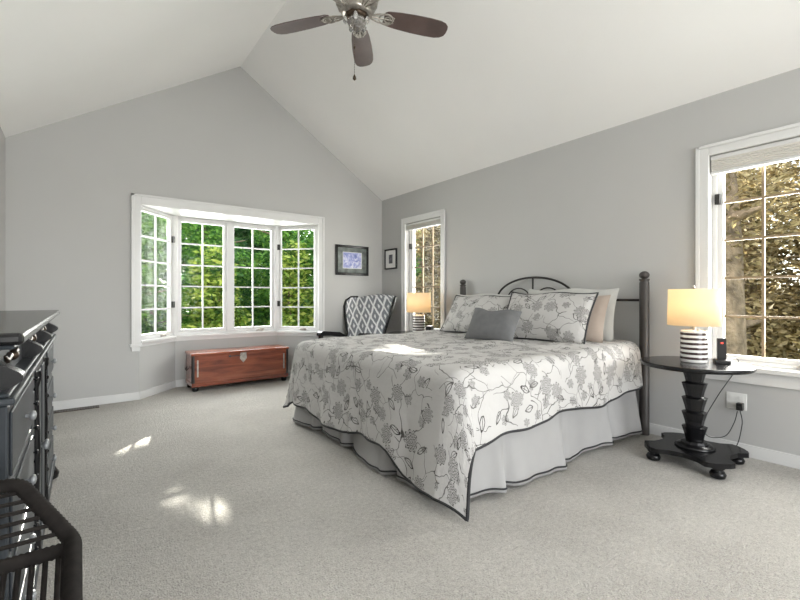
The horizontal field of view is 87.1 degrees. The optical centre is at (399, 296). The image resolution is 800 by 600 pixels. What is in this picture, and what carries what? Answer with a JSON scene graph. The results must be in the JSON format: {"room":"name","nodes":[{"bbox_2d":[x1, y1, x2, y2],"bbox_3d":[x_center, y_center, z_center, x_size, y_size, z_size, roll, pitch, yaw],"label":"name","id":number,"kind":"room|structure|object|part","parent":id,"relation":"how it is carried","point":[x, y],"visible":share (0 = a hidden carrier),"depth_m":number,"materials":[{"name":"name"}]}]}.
{"room":"bedroom","nodes":[
{"label":"bedroom","id":0,"kind":"room"},
{"bbox_2d":[0,127,4,310],"bbox_3d":[-0.830,-0.194,0.051,0.160,2.587,9.805,0,0,-37],"label":"wall","id":1,"kind":"structure","parent":0,"point":[2,137],"depth_m":3.73,"materials":[{"name":"grey paint"}]},
{"bbox_2d":[5,67,381,401],"bbox_3d":[-2.131,-0.875,5.385,4.535,3.950,0.585,0,0,-37],"label":"wall","id":2,"kind":"structure","parent":0,"point":[219,138],"depth_m":4.49,"materials":[{"name":"grey paint"}]},
{"bbox_2d":[141,206,174,339],"bbox_3d":[-2.796,-0.265,4.827,0.126,1.470,0.627,0,0,5],"label":"window","id":3,"kind":"structure","parent":2,"relation":"in","point":[170,240],"depth_m":5.05,"materials":[{"name":"white paint"}]},
{"bbox_2d":[52,370,290,410],"bbox_3d":[-2.090,1.058,5.331,4.215,0.085,0.479,0,0,-37],"label":"baseboard","id":4,"kind":"structure","parent":2,"relation":"attached to","point":[83,402],"depth_m":4.38,"materials":[{"name":"white paint"}]},
{"bbox_2d":[174,216,177,335],"bbox_3d":[-2.750,-0.265,5.146,0.068,1.470,0.068,0,0,-37],"label":"trim","id":5,"kind":"structure","parent":2,"relation":"attached to","point":[175,217],"depth_m":5.13,"materials":[{"name":"white paint"}]},
{"bbox_2d":[178,216,273,334],"bbox_3d":[-2.253,-0.265,5.542,1.270,1.470,0.126,0,0,-37],"label":"window","id":6,"kind":"structure","parent":2,"relation":"in","point":[228,246],"depth_m":5.51,"materials":[{"name":"white paint"}]},
{"bbox_2d":[181,224,222,327],"bbox_3d":[-2.510,-0.265,5.358,0.497,1.328,0.022,0,0,-37],"label":"grille","id":7,"kind":"object","parent":6,"relation":"attached to","point":[202,244],"depth_m":5.35,"materials":[{"name":"white paint"}]},
{"bbox_3d":[-2.510,-0.265,5.358,0.569,1.400,0.040,0,0,-37],"label":"sash","id":8,"kind":"part","parent":6,"relation":"part of","materials":[{"name":"white paint"}]},
{"bbox_2d":[234,229,270,325],"bbox_3d":[-2.007,-0.265,5.739,0.497,1.328,0.022,0,0,-37],"label":"grille","id":9,"kind":"object","parent":6,"relation":"attached to","point":[252,248],"depth_m":5.73,"materials":[{"name":"white paint"}]},
{"bbox_3d":[-2.007,-0.265,5.739,0.569,1.400,0.040,0,0,-37],"label":"sash","id":10,"kind":"part","parent":6,"relation":"part of","materials":[{"name":"white paint"}]},
{"bbox_2d":[129,193,324,351],"bbox_3d":[-1.943,-0.260,5.133,2.290,1.680,0.044,0,0,-37],"label":"trim","id":11,"kind":"structure","parent":2,"relation":"attached to","point":[137,200],"depth_m":4.72,"materials":[{"name":"white paint"}]},
{"bbox_2d":[141,331,317,346],"bbox_3d":[-2.123,0.505,5.370,2.270,0.070,0.597,0,0,-37],"label":"trim","id":12,"kind":"structure","parent":2,"relation":"attached to","point":[149,342],"depth_m":5.45,"materials":[{"name":"white paint"}]},
{"bbox_2d":[274,226,277,330],"bbox_3d":[-1.738,-0.265,5.914,0.068,1.470,0.068,0,0,-37],"label":"trim","id":13,"kind":"structure","parent":2,"relation":"attached to","point":[275,227],"depth_m":5.88,"materials":[{"name":"white paint"}]},
{"bbox_2d":[277,225,317,330],"bbox_3d":[-1.418,-0.265,5.873,0.627,1.470,0.126,0,0,11],"label":"window","id":14,"kind":"structure","parent":2,"relation":"in","point":[279,246],"depth_m":5.87,"materials":[{"name":"white paint"}]},
{"bbox_2d":[335,244,368,275],"bbox_3d":[-0.690,-0.528,6.096,0.550,0.430,0.022,0,0,-37],"label":"framed picture","id":15,"kind":"object","parent":2,"relation":"attached to","point":[349,260],"visible":1,"depth_m":6.08,"materials":[{"name":"black paint"}]},
{"bbox_2d":[343,252,360,268],"bbox_3d":[-0.689,-0.528,6.094,0.300,0.220,0.002,0,0,-37],"label":"print","id":16,"kind":"object","parent":15,"relation":"attached to","point":[351,260],"depth_m":6.09},
{"bbox_2d":[141,205,314,225],"bbox_3d":[-2.130,-1.019,5.380,2.110,0.062,0.574,0,0,-37],"label":"ceiling","id":17,"kind":"structure","parent":0,"point":[176,212],"depth_m":5.23,"materials":[{"name":"white paint"}]},
{"bbox_2d":[0,0,799,200],"bbox_3d":[0.913,-2.217,1.374,4.535,1.706,9.805,0,0,-37],"label":"ceiling","id":18,"kind":"structure","parent":0,"point":[506,80],"depth_m":3.59,"materials":[{"name":"white paint"}]},
{"bbox_2d":[270,0,447,80],"bbox_3d":[-0.278,-2.165,2.937,1.330,1.300,1.280,0,0,-37],"label":"ceiling fan","id":19,"kind":"object","parent":18,"relation":"hanging from","point":[356,13],"visible":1,"depth_m":3.08,"materials":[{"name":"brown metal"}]},
{"bbox_3d":[-0.731,-2.015,3.119,0.492,0.037,0.162,0,0,18],"label":"fan blade","id":20,"kind":"part","parent":19,"relation":"part of","materials":[{"name":"brown wood"}]},
{"bbox_3d":[-0.319,-1.737,2.947,0.026,0.444,0.025,0,0,-37],"label":"pull chain","id":21,"kind":"part","parent":19,"relation":"part of","materials":[{"name":"brown metal"}]},
{"bbox_3d":[-0.307,-1.927,2.981,0.136,0.073,0.133,0,0,-37],"label":"lamp shade","id":22,"kind":"part","parent":19,"relation":"part of","materials":[{"name":"clear glass"}]},
{"bbox_3d":[-0.307,-2.015,3.427,0.162,0.037,0.492,0,0,0],"label":"fan blade","id":23,"kind":"part","parent":19,"relation":"part of","materials":[{"name":"brown wood"}]},
{"bbox_3d":[0.117,-2.015,3.119,0.492,0.037,0.162,0,0,-18],"label":"fan blade","id":24,"kind":"part","parent":19,"relation":"part of","materials":[{"name":"brown wood"}]},
{"bbox_2d":[35,376,799,599],"bbox_3d":[0.787,1.150,1.539,4.535,0.100,10.220,0,0,-37],"label":"floor","id":25,"kind":"structure","parent":0,"point":[214,492],"depth_m":2.07,"materials":[{"name":"beige carpet"}]},
{"bbox_2d":[0,310,59,599],"bbox_3d":[-1.655,0.590,1.651,0.439,1.020,2.110,0,0,-37],"label":"dresser","id":26,"kind":"object","parent":25,"relation":"on","point":[27,337],"visible":0.92,"depth_m":1.27,"materials":[{"name":"grey paint"}]},
{"bbox_3d":[-1.104,0.717,1.215,0.020,0.163,0.590,0,0,-37],"label":"drawer","id":27,"kind":"part","parent":26,"relation":"part of","materials":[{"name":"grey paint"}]},
{"bbox_3d":[-1.104,0.350,1.215,0.020,0.190,0.590,0,0,-37],"label":"drawer","id":28,"kind":"part","parent":26,"relation":"part of","materials":[{"name":"grey paint"}]},
{"bbox_3d":[-1.104,0.540,1.215,0.020,0.170,0.590,0,0,-37],"label":"drawer","id":29,"kind":"part","parent":26,"relation":"part of","materials":[{"name":"grey paint"}]},
{"bbox_3d":[-1.093,0.717,1.223,0.006,0.127,0.554,0,0,-37],"label":"panel","id":30,"kind":"part","parent":26,"relation":"part of","materials":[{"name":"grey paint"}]},
{"bbox_3d":[-1.093,0.540,1.223,0.006,0.134,0.554,0,0,-37],"label":"panel","id":31,"kind":"part","parent":26,"relation":"part of","materials":[{"name":"grey paint"}]},
{"bbox_3d":[-1.093,0.350,1.223,0.006,0.154,0.554,0,0,-37],"label":"panel","id":32,"kind":"part","parent":26,"relation":"part of","materials":[{"name":"grey paint"}]},
{"bbox_3d":[-1.104,0.883,1.215,0.020,0.150,0.590,0,0,-37],"label":"drawer","id":33,"kind":"part","parent":26,"relation":"part of","materials":[{"name":"grey paint"}]},
{"bbox_3d":[-1.093,0.883,1.223,0.006,0.114,0.554,0,0,-37],"label":"panel","id":34,"kind":"part","parent":26,"relation":"part of","materials":[{"name":"grey paint"}]},
{"bbox_3d":[-1.657,0.175,1.649,0.413,0.135,2.080,0,0,-37],"label":"moulding","id":35,"kind":"part","parent":26,"relation":"part of","materials":[{"name":"grey paint"}]},
{"bbox_3d":[-1.090,0.883,1.244,0.026,0.030,0.030,0,0,-37],"label":"knob","id":36,"kind":"part","parent":26,"relation":"part of","materials":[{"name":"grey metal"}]},
{"bbox_3d":[-1.090,0.717,1.244,0.026,0.030,0.030,0,0,-37],"label":"knob","id":37,"kind":"part","parent":26,"relation":"part of","materials":[{"name":"grey metal"}]},
{"bbox_3d":[-1.090,0.540,1.244,0.026,0.030,0.030,0,0,-37],"label":"knob","id":38,"kind":"part","parent":26,"relation":"part of","materials":[{"name":"grey metal"}]},
{"bbox_3d":[-1.090,0.350,1.244,0.026,0.030,0.030,0,0,-37],"label":"knob","id":39,"kind":"part","parent":26,"relation":"part of","materials":[{"name":"grey metal"}]},
{"bbox_3d":[-1.327,0.472,1.510,0.020,0.082,0.100,0,0,-37],"label":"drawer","id":40,"kind":"part","parent":26,"relation":"part of","materials":[{"name":"grey paint"}]},
{"bbox_3d":[-1.444,0.605,1.684,0.006,0.630,0.129,0,0,-37],"label":"panel","id":41,"kind":"part","parent":26,"relation":"part of","materials":[{"name":"grey paint"}]},
{"bbox_3d":[-1.565,0.605,1.845,0.006,0.630,0.129,0,0,-37],"label":"panel","id":42,"kind":"part","parent":26,"relation":"part of","materials":[{"name":"grey paint"}]},
{"bbox_3d":[-1.482,0.620,1.756,0.027,0.032,0.032,0,0,-37],"label":"knob","id":43,"kind":"part","parent":26,"relation":"part of","materials":[{"name":"grey metal"}]},
{"bbox_3d":[-1.926,0.540,2.298,0.020,0.170,0.590,0,0,-37],"label":"drawer","id":44,"kind":"part","parent":26,"relation":"part of","materials":[{"name":"grey paint"}]},
{"bbox_3d":[-1.916,0.350,2.306,0.006,0.154,0.554,0,0,-37],"label":"panel","id":45,"kind":"part","parent":26,"relation":"part of","materials":[{"name":"grey paint"}]},
{"bbox_3d":[-1.916,0.883,2.306,0.006,0.114,0.554,0,0,-37],"label":"panel","id":46,"kind":"part","parent":26,"relation":"part of","materials":[{"name":"grey paint"}]},
{"bbox_3d":[-1.916,0.717,2.306,0.006,0.127,0.554,0,0,-37],"label":"panel","id":47,"kind":"part","parent":26,"relation":"part of","materials":[{"name":"grey paint"}]},
{"bbox_3d":[-1.916,0.540,2.306,0.006,0.134,0.554,0,0,-37],"label":"panel","id":48,"kind":"part","parent":26,"relation":"part of","materials":[{"name":"grey paint"}]},
{"bbox_2d":[0,478,82,599],"bbox_3d":[-0.680,0.727,0.428,0.572,0.747,0.756,0,0,-37],"label":"chair","id":49,"kind":"object","parent":25,"relation":"on","point":[67,554],"visible":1,"depth_m":0.75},
{"bbox_3d":[-0.822,0.463,0.615,0.544,0.026,0.026,0,0,-37],"label":"seat rail","id":50,"kind":"part","parent":49,"relation":"part of","materials":[{"name":"black paint"}]},
{"bbox_3d":[-0.604,0.782,0.761,0.029,0.636,0.060,0,0,-37],"label":"leg","id":51,"kind":"part","parent":49,"relation":"part of","materials":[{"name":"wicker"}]},
{"bbox_2d":[53,405,98,413],"bbox_3d":[-3.177,1.095,4.104,0.400,0.009,0.100,0,0,-37],"label":"floor vent","id":52,"kind":"object","parent":25,"relation":"in","point":[95,406],"visible":0.8,"depth_m":4.09,"materials":[{"name":"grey metal"}]},
{"bbox_2d":[185,344,288,391],"bbox_3d":[-2.038,0.877,5.332,1.226,0.445,0.401,0,0,-37],"label":"chest","id":53,"kind":"object","parent":25,"relation":"on","point":[204,367],"visible":1,"depth_m":5.15,"materials":[{"name":"red wood"}]},
{"bbox_3d":[-2.394,0.843,4.870,0.026,0.315,0.047,0,0,-37],"label":"corner plate","id":54,"kind":"part","parent":53,"relation":"part of","materials":[{"name":"metal"}]},
{"bbox_3d":[-2.042,0.669,5.337,1.172,0.028,0.388,0,0,-37],"label":"lid","id":55,"kind":"part","parent":53,"relation":"part of","materials":[{"name":"red wood"}]},
{"bbox_3d":[-1.497,0.843,5.551,0.026,0.315,0.047,0,0,-37],"label":"corner plate","id":56,"kind":"part","parent":53,"relation":"part of","materials":[{"name":"metal"}]},
{"bbox_2d":[317,294,396,338],"bbox_3d":[-0.524,0.530,5.678,0.837,1.140,0.985,0,0,29],"label":"chair","id":57,"kind":"object","parent":25,"relation":"on","point":[369,314],"visible":0.52,"depth_m":5.90,"materials":[{"name":"grey fabric"}]},
{"bbox_3d":[-0.898,0.520,5.661,0.070,0.160,0.595,0,0,29],"label":"armrest","id":58,"kind":"part","parent":57,"relation":"part of","materials":[{"name":"black paint"}]},
{"bbox_3d":[-0.735,0.312,6.017,0.141,0.658,0.388,0,0,29],"label":"wing frame","id":59,"kind":"part","parent":57,"relation":"part of","materials":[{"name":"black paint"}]},
{"bbox_3d":[-0.405,0.330,5.895,0.590,0.740,0.490,0,0,29],"label":"backrest","id":60,"kind":"part","parent":57,"relation":"part of","materials":[{"name":"grey fabric"}]},
{"bbox_3d":[-0.125,0.312,5.681,0.141,0.658,0.388,0,0,29],"label":"wing frame","id":61,"kind":"part","parent":57,"relation":"part of","materials":[{"name":"black paint"}]},
{"bbox_2d":[388,331,412,333],"bbox_3d":[0.171,0.768,5.151,0.636,0.664,0.636,0,0,-37],"label":"round side table","id":62,"kind":"object","parent":25,"relation":"on","point":[393,332],"visible":0.08,"depth_m":5.17,"materials":[{"name":"black paint"}]},
{"bbox_2d":[407,291,430,331],"bbox_3d":[0.233,0.178,5.235,0.304,0.515,0.304,0,0,-37],"label":"table lamp","id":63,"kind":"object","parent":62,"relation":"on","point":[418,302],"visible":0.93,"depth_m":5.13,"materials":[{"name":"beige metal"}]},
{"bbox_3d":[0.233,0.069,5.235,0.304,0.242,0.304,0,0,-37],"label":"lamp shade","id":64,"kind":"part","parent":63,"relation":"part of","materials":[{"name":"beige fabric"}]},
{"bbox_2d":[426,325,433,329],"bbox_3d":[0.361,0.394,5.150,0.072,0.085,0.110,0,0,24],"label":"alarm clock","id":65,"kind":"object","parent":62,"relation":"on","point":[429,327],"visible":0.56,"depth_m":5.11,"materials":[{"name":"black plastic"}]},
{"bbox_2d":[460,271,649,435],"bbox_3d":[0.553,0.446,3.571,2.078,1.307,2.086,0,0,-37],"label":"bed","id":66,"kind":"object","parent":25,"relation":"on","point":[643,299],"visible":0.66,"depth_m":3.35,"materials":[{"name":"metal"}]},
{"bbox_2d":[283,330,642,521],"bbox_3d":[0.450,0.709,3.469,2.098,0.738,2.171,0,0,-37],"label":"comforter","id":67,"kind":"object","parent":66,"relation":"on","point":[431,400],"visible":0.9,"depth_m":2.56,"materials":[{"name":"fabric"}]},
{"bbox_2d":[440,295,509,332],"bbox_3d":[0.765,0.171,4.180,0.266,0.394,0.850,0,0,-36],"label":"pillow sham","id":68,"kind":"object","parent":67,"relation":"on","point":[459,317],"visible":0.59,"depth_m":4.19,"materials":[{"name":"fabric"}]},
{"bbox_2d":[455,293,510,296],"bbox_3d":[0.862,0.155,4.395,0.159,0.393,0.900,0,0,-37],"label":"pillow","id":69,"kind":"object","parent":67,"relation":"on","point":[455,293],"visible":0.07,"depth_m":4.42,"materials":[{"name":"grey fabric"}]},
{"bbox_2d":[464,308,521,341],"bbox_3d":[0.777,0.231,3.539,0.469,0.275,0.198,0,0,42],"label":"cushion","id":70,"kind":"object","parent":67,"relation":"on","point":[484,324],"visible":0.94,"depth_m":3.46,"materials":[{"name":"grey fabric"}]},
{"bbox_2d":[507,291,598,343],"bbox_3d":[1.205,0.158,3.518,0.261,0.420,0.810,0,0,-39],"label":"pillow sham","id":71,"kind":"object","parent":67,"relation":"on","point":[552,316],"visible":0.81,"depth_m":3.38,"materials":[{"name":"fabric"}]},
{"bbox_2d":[525,293,610,342],"bbox_3d":[1.355,0.159,3.564,0.174,0.384,0.800,0,0,-37],"label":"pillow","id":72,"kind":"object","parent":67,"relation":"on","point":[596,322],"visible":0.22,"depth_m":3.28,"materials":[{"name":"beige fabric"}]},
{"bbox_2d":[528,288,618,341],"bbox_3d":[1.456,0.134,3.678,0.164,0.434,0.860,0,0,-37],"label":"pillow","id":73,"kind":"object","parent":67,"relation":"on","point":[609,316],"visible":0.15,"depth_m":3.37,"materials":[{"name":"grey fabric"}]},
{"bbox_3d":[0.743,0.477,4.976,0.076,1.245,0.076,0,0,-37],"label":"post","id":74,"kind":"part","parent":66,"relation":"part of","materials":[{"name":"black metal"}]},
{"bbox_2d":[292,391,642,497],"bbox_3d":[0.477,0.869,3.510,2.081,0.439,2.061,0,0,-37],"label":"bed skirt","id":75,"kind":"object","parent":66,"relation":"attached to","point":[517,458],"visible":0.35,"depth_m":2.66,"materials":[{"name":"white fabric"}]},
{"bbox_3d":[1.351,0.025,4.176,0.021,0.021,2.000,0,0,-37],"label":"cross rail","id":76,"kind":"part","parent":66,"relation":"part of","materials":[{"name":"metal"}]},
{"bbox_3d":[1.958,0.477,3.375,0.076,1.245,0.076,0,0,-37],"label":"post","id":77,"kind":"part","parent":66,"relation":"part of","materials":[{"name":"black metal"}]},
{"bbox_2d":[640,356,756,479],"bbox_3d":[1.966,0.768,2.810,0.636,0.664,0.636,0,0,-37],"label":"round side table","id":78,"kind":"object","parent":25,"relation":"on","point":[691,444],"visible":0.98,"depth_m":2.75,"materials":[{"name":"black paint"}]},
{"bbox_2d":[667,285,721,362],"bbox_3d":[1.972,0.178,2.827,0.304,0.515,0.304,0,0,-37],"label":"table lamp","id":79,"kind":"object","parent":78,"relation":"on","point":[693,307],"visible":1,"depth_m":2.75,"materials":[{"name":"beige fabric"}]},
{"bbox_3d":[1.972,0.069,2.827,0.304,0.242,0.304,0,0,-37],"label":"lamp shade","id":80,"kind":"part","parent":79,"relation":"part of","materials":[{"name":"beige fabric"}]},
{"bbox_2d":[713,338,730,363],"bbox_3d":[2.123,0.353,2.778,0.080,0.165,0.090,0,0,26],"label":"cordless phone","id":81,"kind":"object","parent":78,"relation":"on","point":[721,358],"visible":1,"depth_m":2.77,"materials":[{"name":"black plastic"}]},
{"bbox_2d":[706,358,738,437],"bbox_3d":[2.209,0.713,2.939,0.213,0.590,0.201,0,0,-37],"label":"phone cord","id":82,"kind":"object","parent":78,"relation":"hanging from","point":[733,358],"visible":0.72,"depth_m":2.97,"materials":[{"name":"black plastic"}]},
{"bbox_2d":[382,68,799,455],"bbox_3d":[2.655,-0.194,2.696,0.160,2.587,9.805,0,0,-37],"label":"wall","id":83,"kind":"structure","parent":0,"point":[599,210],"depth_m":3.57,"materials":[{"name":"grey paint"}]},
{"bbox_2d":[384,248,396,269],"bbox_3d":[-0.137,-0.560,6.223,0.022,0.300,0.300,0,0,-37],"label":"framed picture","id":84,"kind":"object","parent":83,"relation":"attached to","point":[390,255],"visible":1,"depth_m":6.22,"materials":[{"name":"black paint"}]},
{"bbox_2d":[401,209,444,330],"bbox_3d":[0.315,-0.258,5.665,0.120,1.705,0.919,0,0,-37],"label":"trim","id":85,"kind":"structure","parent":83,"relation":"attached to","point":[439,213],"depth_m":5.59,"materials":[{"name":"white paint"}]},
{"bbox_2d":[409,226,439,330],"bbox_3d":[0.372,-0.275,5.708,0.126,1.510,0.735,0,0,-37],"label":"window","id":86,"kind":"structure","parent":83,"relation":"in","point":[412,247],"depth_m":5.94,"materials":[{"name":"white paint"}]},
{"bbox_3d":[0.387,-0.275,5.719,0.090,1.510,0.735,0,0,-37],"label":"frame","id":87,"kind":"part","parent":86,"relation":"part of","materials":[{"name":"white paint"}]},
{"bbox_2d":[407,217,439,230],"bbox_3d":[0.329,-0.981,5.675,0.045,0.091,0.727,0,0,-37],"label":"blind","id":88,"kind":"object","parent":86,"relation":"attached to","point":[435,221],"visible":0.77,"depth_m":5.66,"materials":[{"name":"white paint"}]},
{"bbox_3d":[0.329,-0.944,5.675,0.041,0.018,0.727,0,0,-37],"label":"rail","id":89,"kind":"part","parent":88,"relation":"part of","materials":[{"name":"white paint"}]},
{"bbox_2d":[649,423,799,468],"bbox_3d":[2.586,1.058,2.643,0.014,0.085,9.485,0,0,-37],"label":"baseboard","id":90,"kind":"structure","parent":83,"relation":"attached to","point":[764,454],"depth_m":2.85,"materials":[{"name":"white paint"}]},
{"bbox_2d":[726,391,746,410],"bbox_3d":[2.356,0.728,2.949,0.009,0.116,0.116,0,0,-37],"label":"wall socket","id":91,"kind":"object","parent":83,"relation":"attached to","point":[732,398],"visible":0.94,"depth_m":2.96,"materials":[{"name":"white plastic"}]},
{"bbox_2d":[736,402,743,410],"bbox_3d":[2.349,0.758,2.910,0.050,0.050,0.037,0,0,-37],"label":"plug adapter","id":92,"kind":"object","parent":91,"relation":"attached to","point":[739,406],"visible":1,"depth_m":2.90,"materials":[{"name":"black plastic"}]},
{"bbox_2d":[736,411,742,445],"bbox_3d":[2.228,0.941,2.995,0.327,0.316,0.032,0,0,45],"label":"lamp cord","id":93,"kind":"object","parent":92,"relation":"hanging from","point":[740,411],"visible":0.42,"depth_m":2.88,"materials":[{"name":"black plastic"}]},
{"bbox_2d":[696,122,799,389],"bbox_3d":[2.512,-0.258,2.769,0.120,1.705,0.979,0,0,-37],"label":"trim","id":94,"kind":"structure","parent":83,"relation":"attached to","point":[764,376],"depth_m":3.04,"materials":[{"name":"white paint"}]},
{"bbox_2d":[711,137,799,174],"bbox_3d":[2.526,-0.961,2.780,0.045,0.131,0.787,0,0,-37],"label":"blind","id":95,"kind":"object","parent":83,"relation":"attached to","point":[786,150],"visible":1,"depth_m":2.87,"materials":[{"name":"white paint"}]},
{"bbox_3d":[2.526,-0.904,2.780,0.041,0.018,0.787,0,0,-37],"label":"rail","id":96,"kind":"part","parent":95,"relation":"part of","materials":[{"name":"white paint"}]},
{"bbox_2d":[712,166,799,370],"bbox_3d":[2.569,-0.275,2.813,0.126,1.510,0.795,0,0,-37],"label":"window","id":97,"kind":"structure","parent":83,"relation":"in","point":[718,181],"depth_m":3.05,"materials":[{"name":"white paint"}]},
{"label":"outside","id":98,"kind":"structure","parent":0,"visible":0},
{"bbox_3d":[-3.573,1.850,12.980,70.000,0.300,65.000,0,0,-37],"label":"ground","id":99,"kind":"structure","parent":98,"visible":0},
{"bbox_2d":[141,221,182,333],"bbox_3d":[-4.721,0.164,7.818,1.132,3.076,1.331,0,0,32],"label":"bush","id":100,"kind":"object","parent":99,"relation":"on","point":[147,320],"visible":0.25,"depth_m":7.62,"materials":[{"name":"green plant"}]},
{"bbox_2d":[141,216,187,314],"bbox_3d":[-7.503,-1.668,12.223,4.135,6.877,4.014,0,0,-31],"label":"evergreen tree","id":101,"kind":"object","parent":99,"relation":"on","point":[164,275],"visible":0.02,"depth_m":11.87,"materials":[{"name":"green plant"}]},
{"bbox_2d":[141,211,190,332],"bbox_3d":[-5.182,-0.492,8.018,2.689,4.394,2.338,0,0,-37],"label":"leafy tree","id":102,"kind":"object","parent":99,"relation":"on","point":[146,216],"visible":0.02,"depth_m":7.72,"materials":[{"name":"green plant"}]},
{"bbox_2d":[159,222,267,324],"bbox_3d":[-5.401,-1.948,12.688,3.954,7.417,3.376,0,0,-18],"label":"evergreen tree","id":103,"kind":"object","parent":99,"relation":"on","point":[240,234],"visible":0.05,"depth_m":12.31,"materials":[{"name":"green plant"}]},
{"bbox_2d":[161,221,268,327],"bbox_3d":[-4.236,-0.792,9.373,3.021,4.999,2.496,0,0,-5],"label":"leafy tree","id":104,"kind":"object","parent":99,"relation":"on","point":[211,232],"visible":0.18,"depth_m":8.83,"materials":[{"name":"green plant"}]},
{"bbox_2d":[181,243,251,328],"bbox_3d":[-3.292,0.379,7.212,1.568,2.660,1.731,0,0,-37],"label":"bush","id":105,"kind":"object","parent":99,"relation":"on","point":[213,317],"visible":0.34,"depth_m":7.13,"materials":[{"name":"green plant"}]},
{"bbox_2d":[247,235,306,275],"bbox_3d":[-4.870,-1.650,14.896,4.491,6.849,3.854,0,0,-37],"label":"evergreen tree","id":106,"kind":"object","parent":99,"relation":"on","point":[248,245],"visible":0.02,"depth_m":13.72,"materials":[{"name":"green plant"}]},
{"bbox_2d":[243,229,313,325],"bbox_3d":[-2.894,-0.686,9.911,2.560,4.780,2.250,0,0,23],"label":"leafy tree","id":107,"kind":"object","parent":99,"relation":"on","point":[261,295],"visible":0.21,"depth_m":9.53,"materials":[{"name":"green plant"}]},
{"bbox_2d":[266,240,313,325],"bbox_3d":[-2.317,0.285,8.308,1.526,2.857,1.407,0,0,25],"label":"bush","id":108,"kind":"object","parent":99,"relation":"on","point":[290,318],"visible":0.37,"depth_m":8.26,"materials":[{"name":"green plant"}]},
{"bbox_2d":[294,229,313,322],"bbox_3d":[-2.092,-0.702,11.222,2.700,4.814,2.609,0,0,29],"label":"leafy tree","id":109,"kind":"object","parent":99,"relation":"on","point":[313,229],"visible":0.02,"depth_m":10.55,"materials":[{"name":"green plant"}]},
{"bbox_2d":[415,229,426,292],"bbox_3d":[0.522,-1.357,11.670,2.942,6.126,3.609,0,0,-37],"label":"tree","id":110,"kind":"object","parent":99,"relation":"on","point":[418,271],"visible":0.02,"depth_m":11.14,"materials":[{"name":"green plant"}]},
{"bbox_2d":[415,225,439,328],"bbox_3d":[0.553,-1.143,8.837,2.075,5.698,1.680,0,0,-40],"label":"tree","id":111,"kind":"object","parent":99,"relation":"on","point":[427,236],"visible":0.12,"depth_m":8.60,"materials":[{"name":"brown plant"}]},
{"bbox_2d":[725,163,799,355],"bbox_3d":[3.652,-1.742,4.884,1.442,6.904,1.314,0,0,-5],"label":"tree","id":112,"kind":"object","parent":99,"relation":"on","point":[735,328],"visible":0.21,"depth_m":4.58,"materials":[{"name":"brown plant"}]},
{"bbox_2d":[736,159,799,359],"bbox_3d":[4.783,-1.383,5.856,2.932,6.175,2.423,0,0,-25],"label":"tree","id":113,"kind":"object","parent":99,"relation":"on","point":[753,307],"visible":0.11,"depth_m":5.38,"materials":[{"name":"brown plant"}]},
{"bbox_2d":[756,160,799,328],"bbox_3d":[6.535,-0.683,8.329,3.765,4.782,4.441,0,0,-37],"label":"tree","id":114,"kind":"object","parent":99,"relation":"on","point":[786,187],"visible":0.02,"depth_m":7.47,"materials":[{"name":"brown plant"}]},
{"bbox_2d":[758,204,799,359],"bbox_3d":[5.629,-0.879,4.852,2.257,5.180,2.460,0,0,-37],"label":"tree","id":115,"kind":"object","parent":99,"relation":"on","point":[795,262],"visible":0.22,"depth_m":5.23,"materials":[{"name":"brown plant"}]}
]}

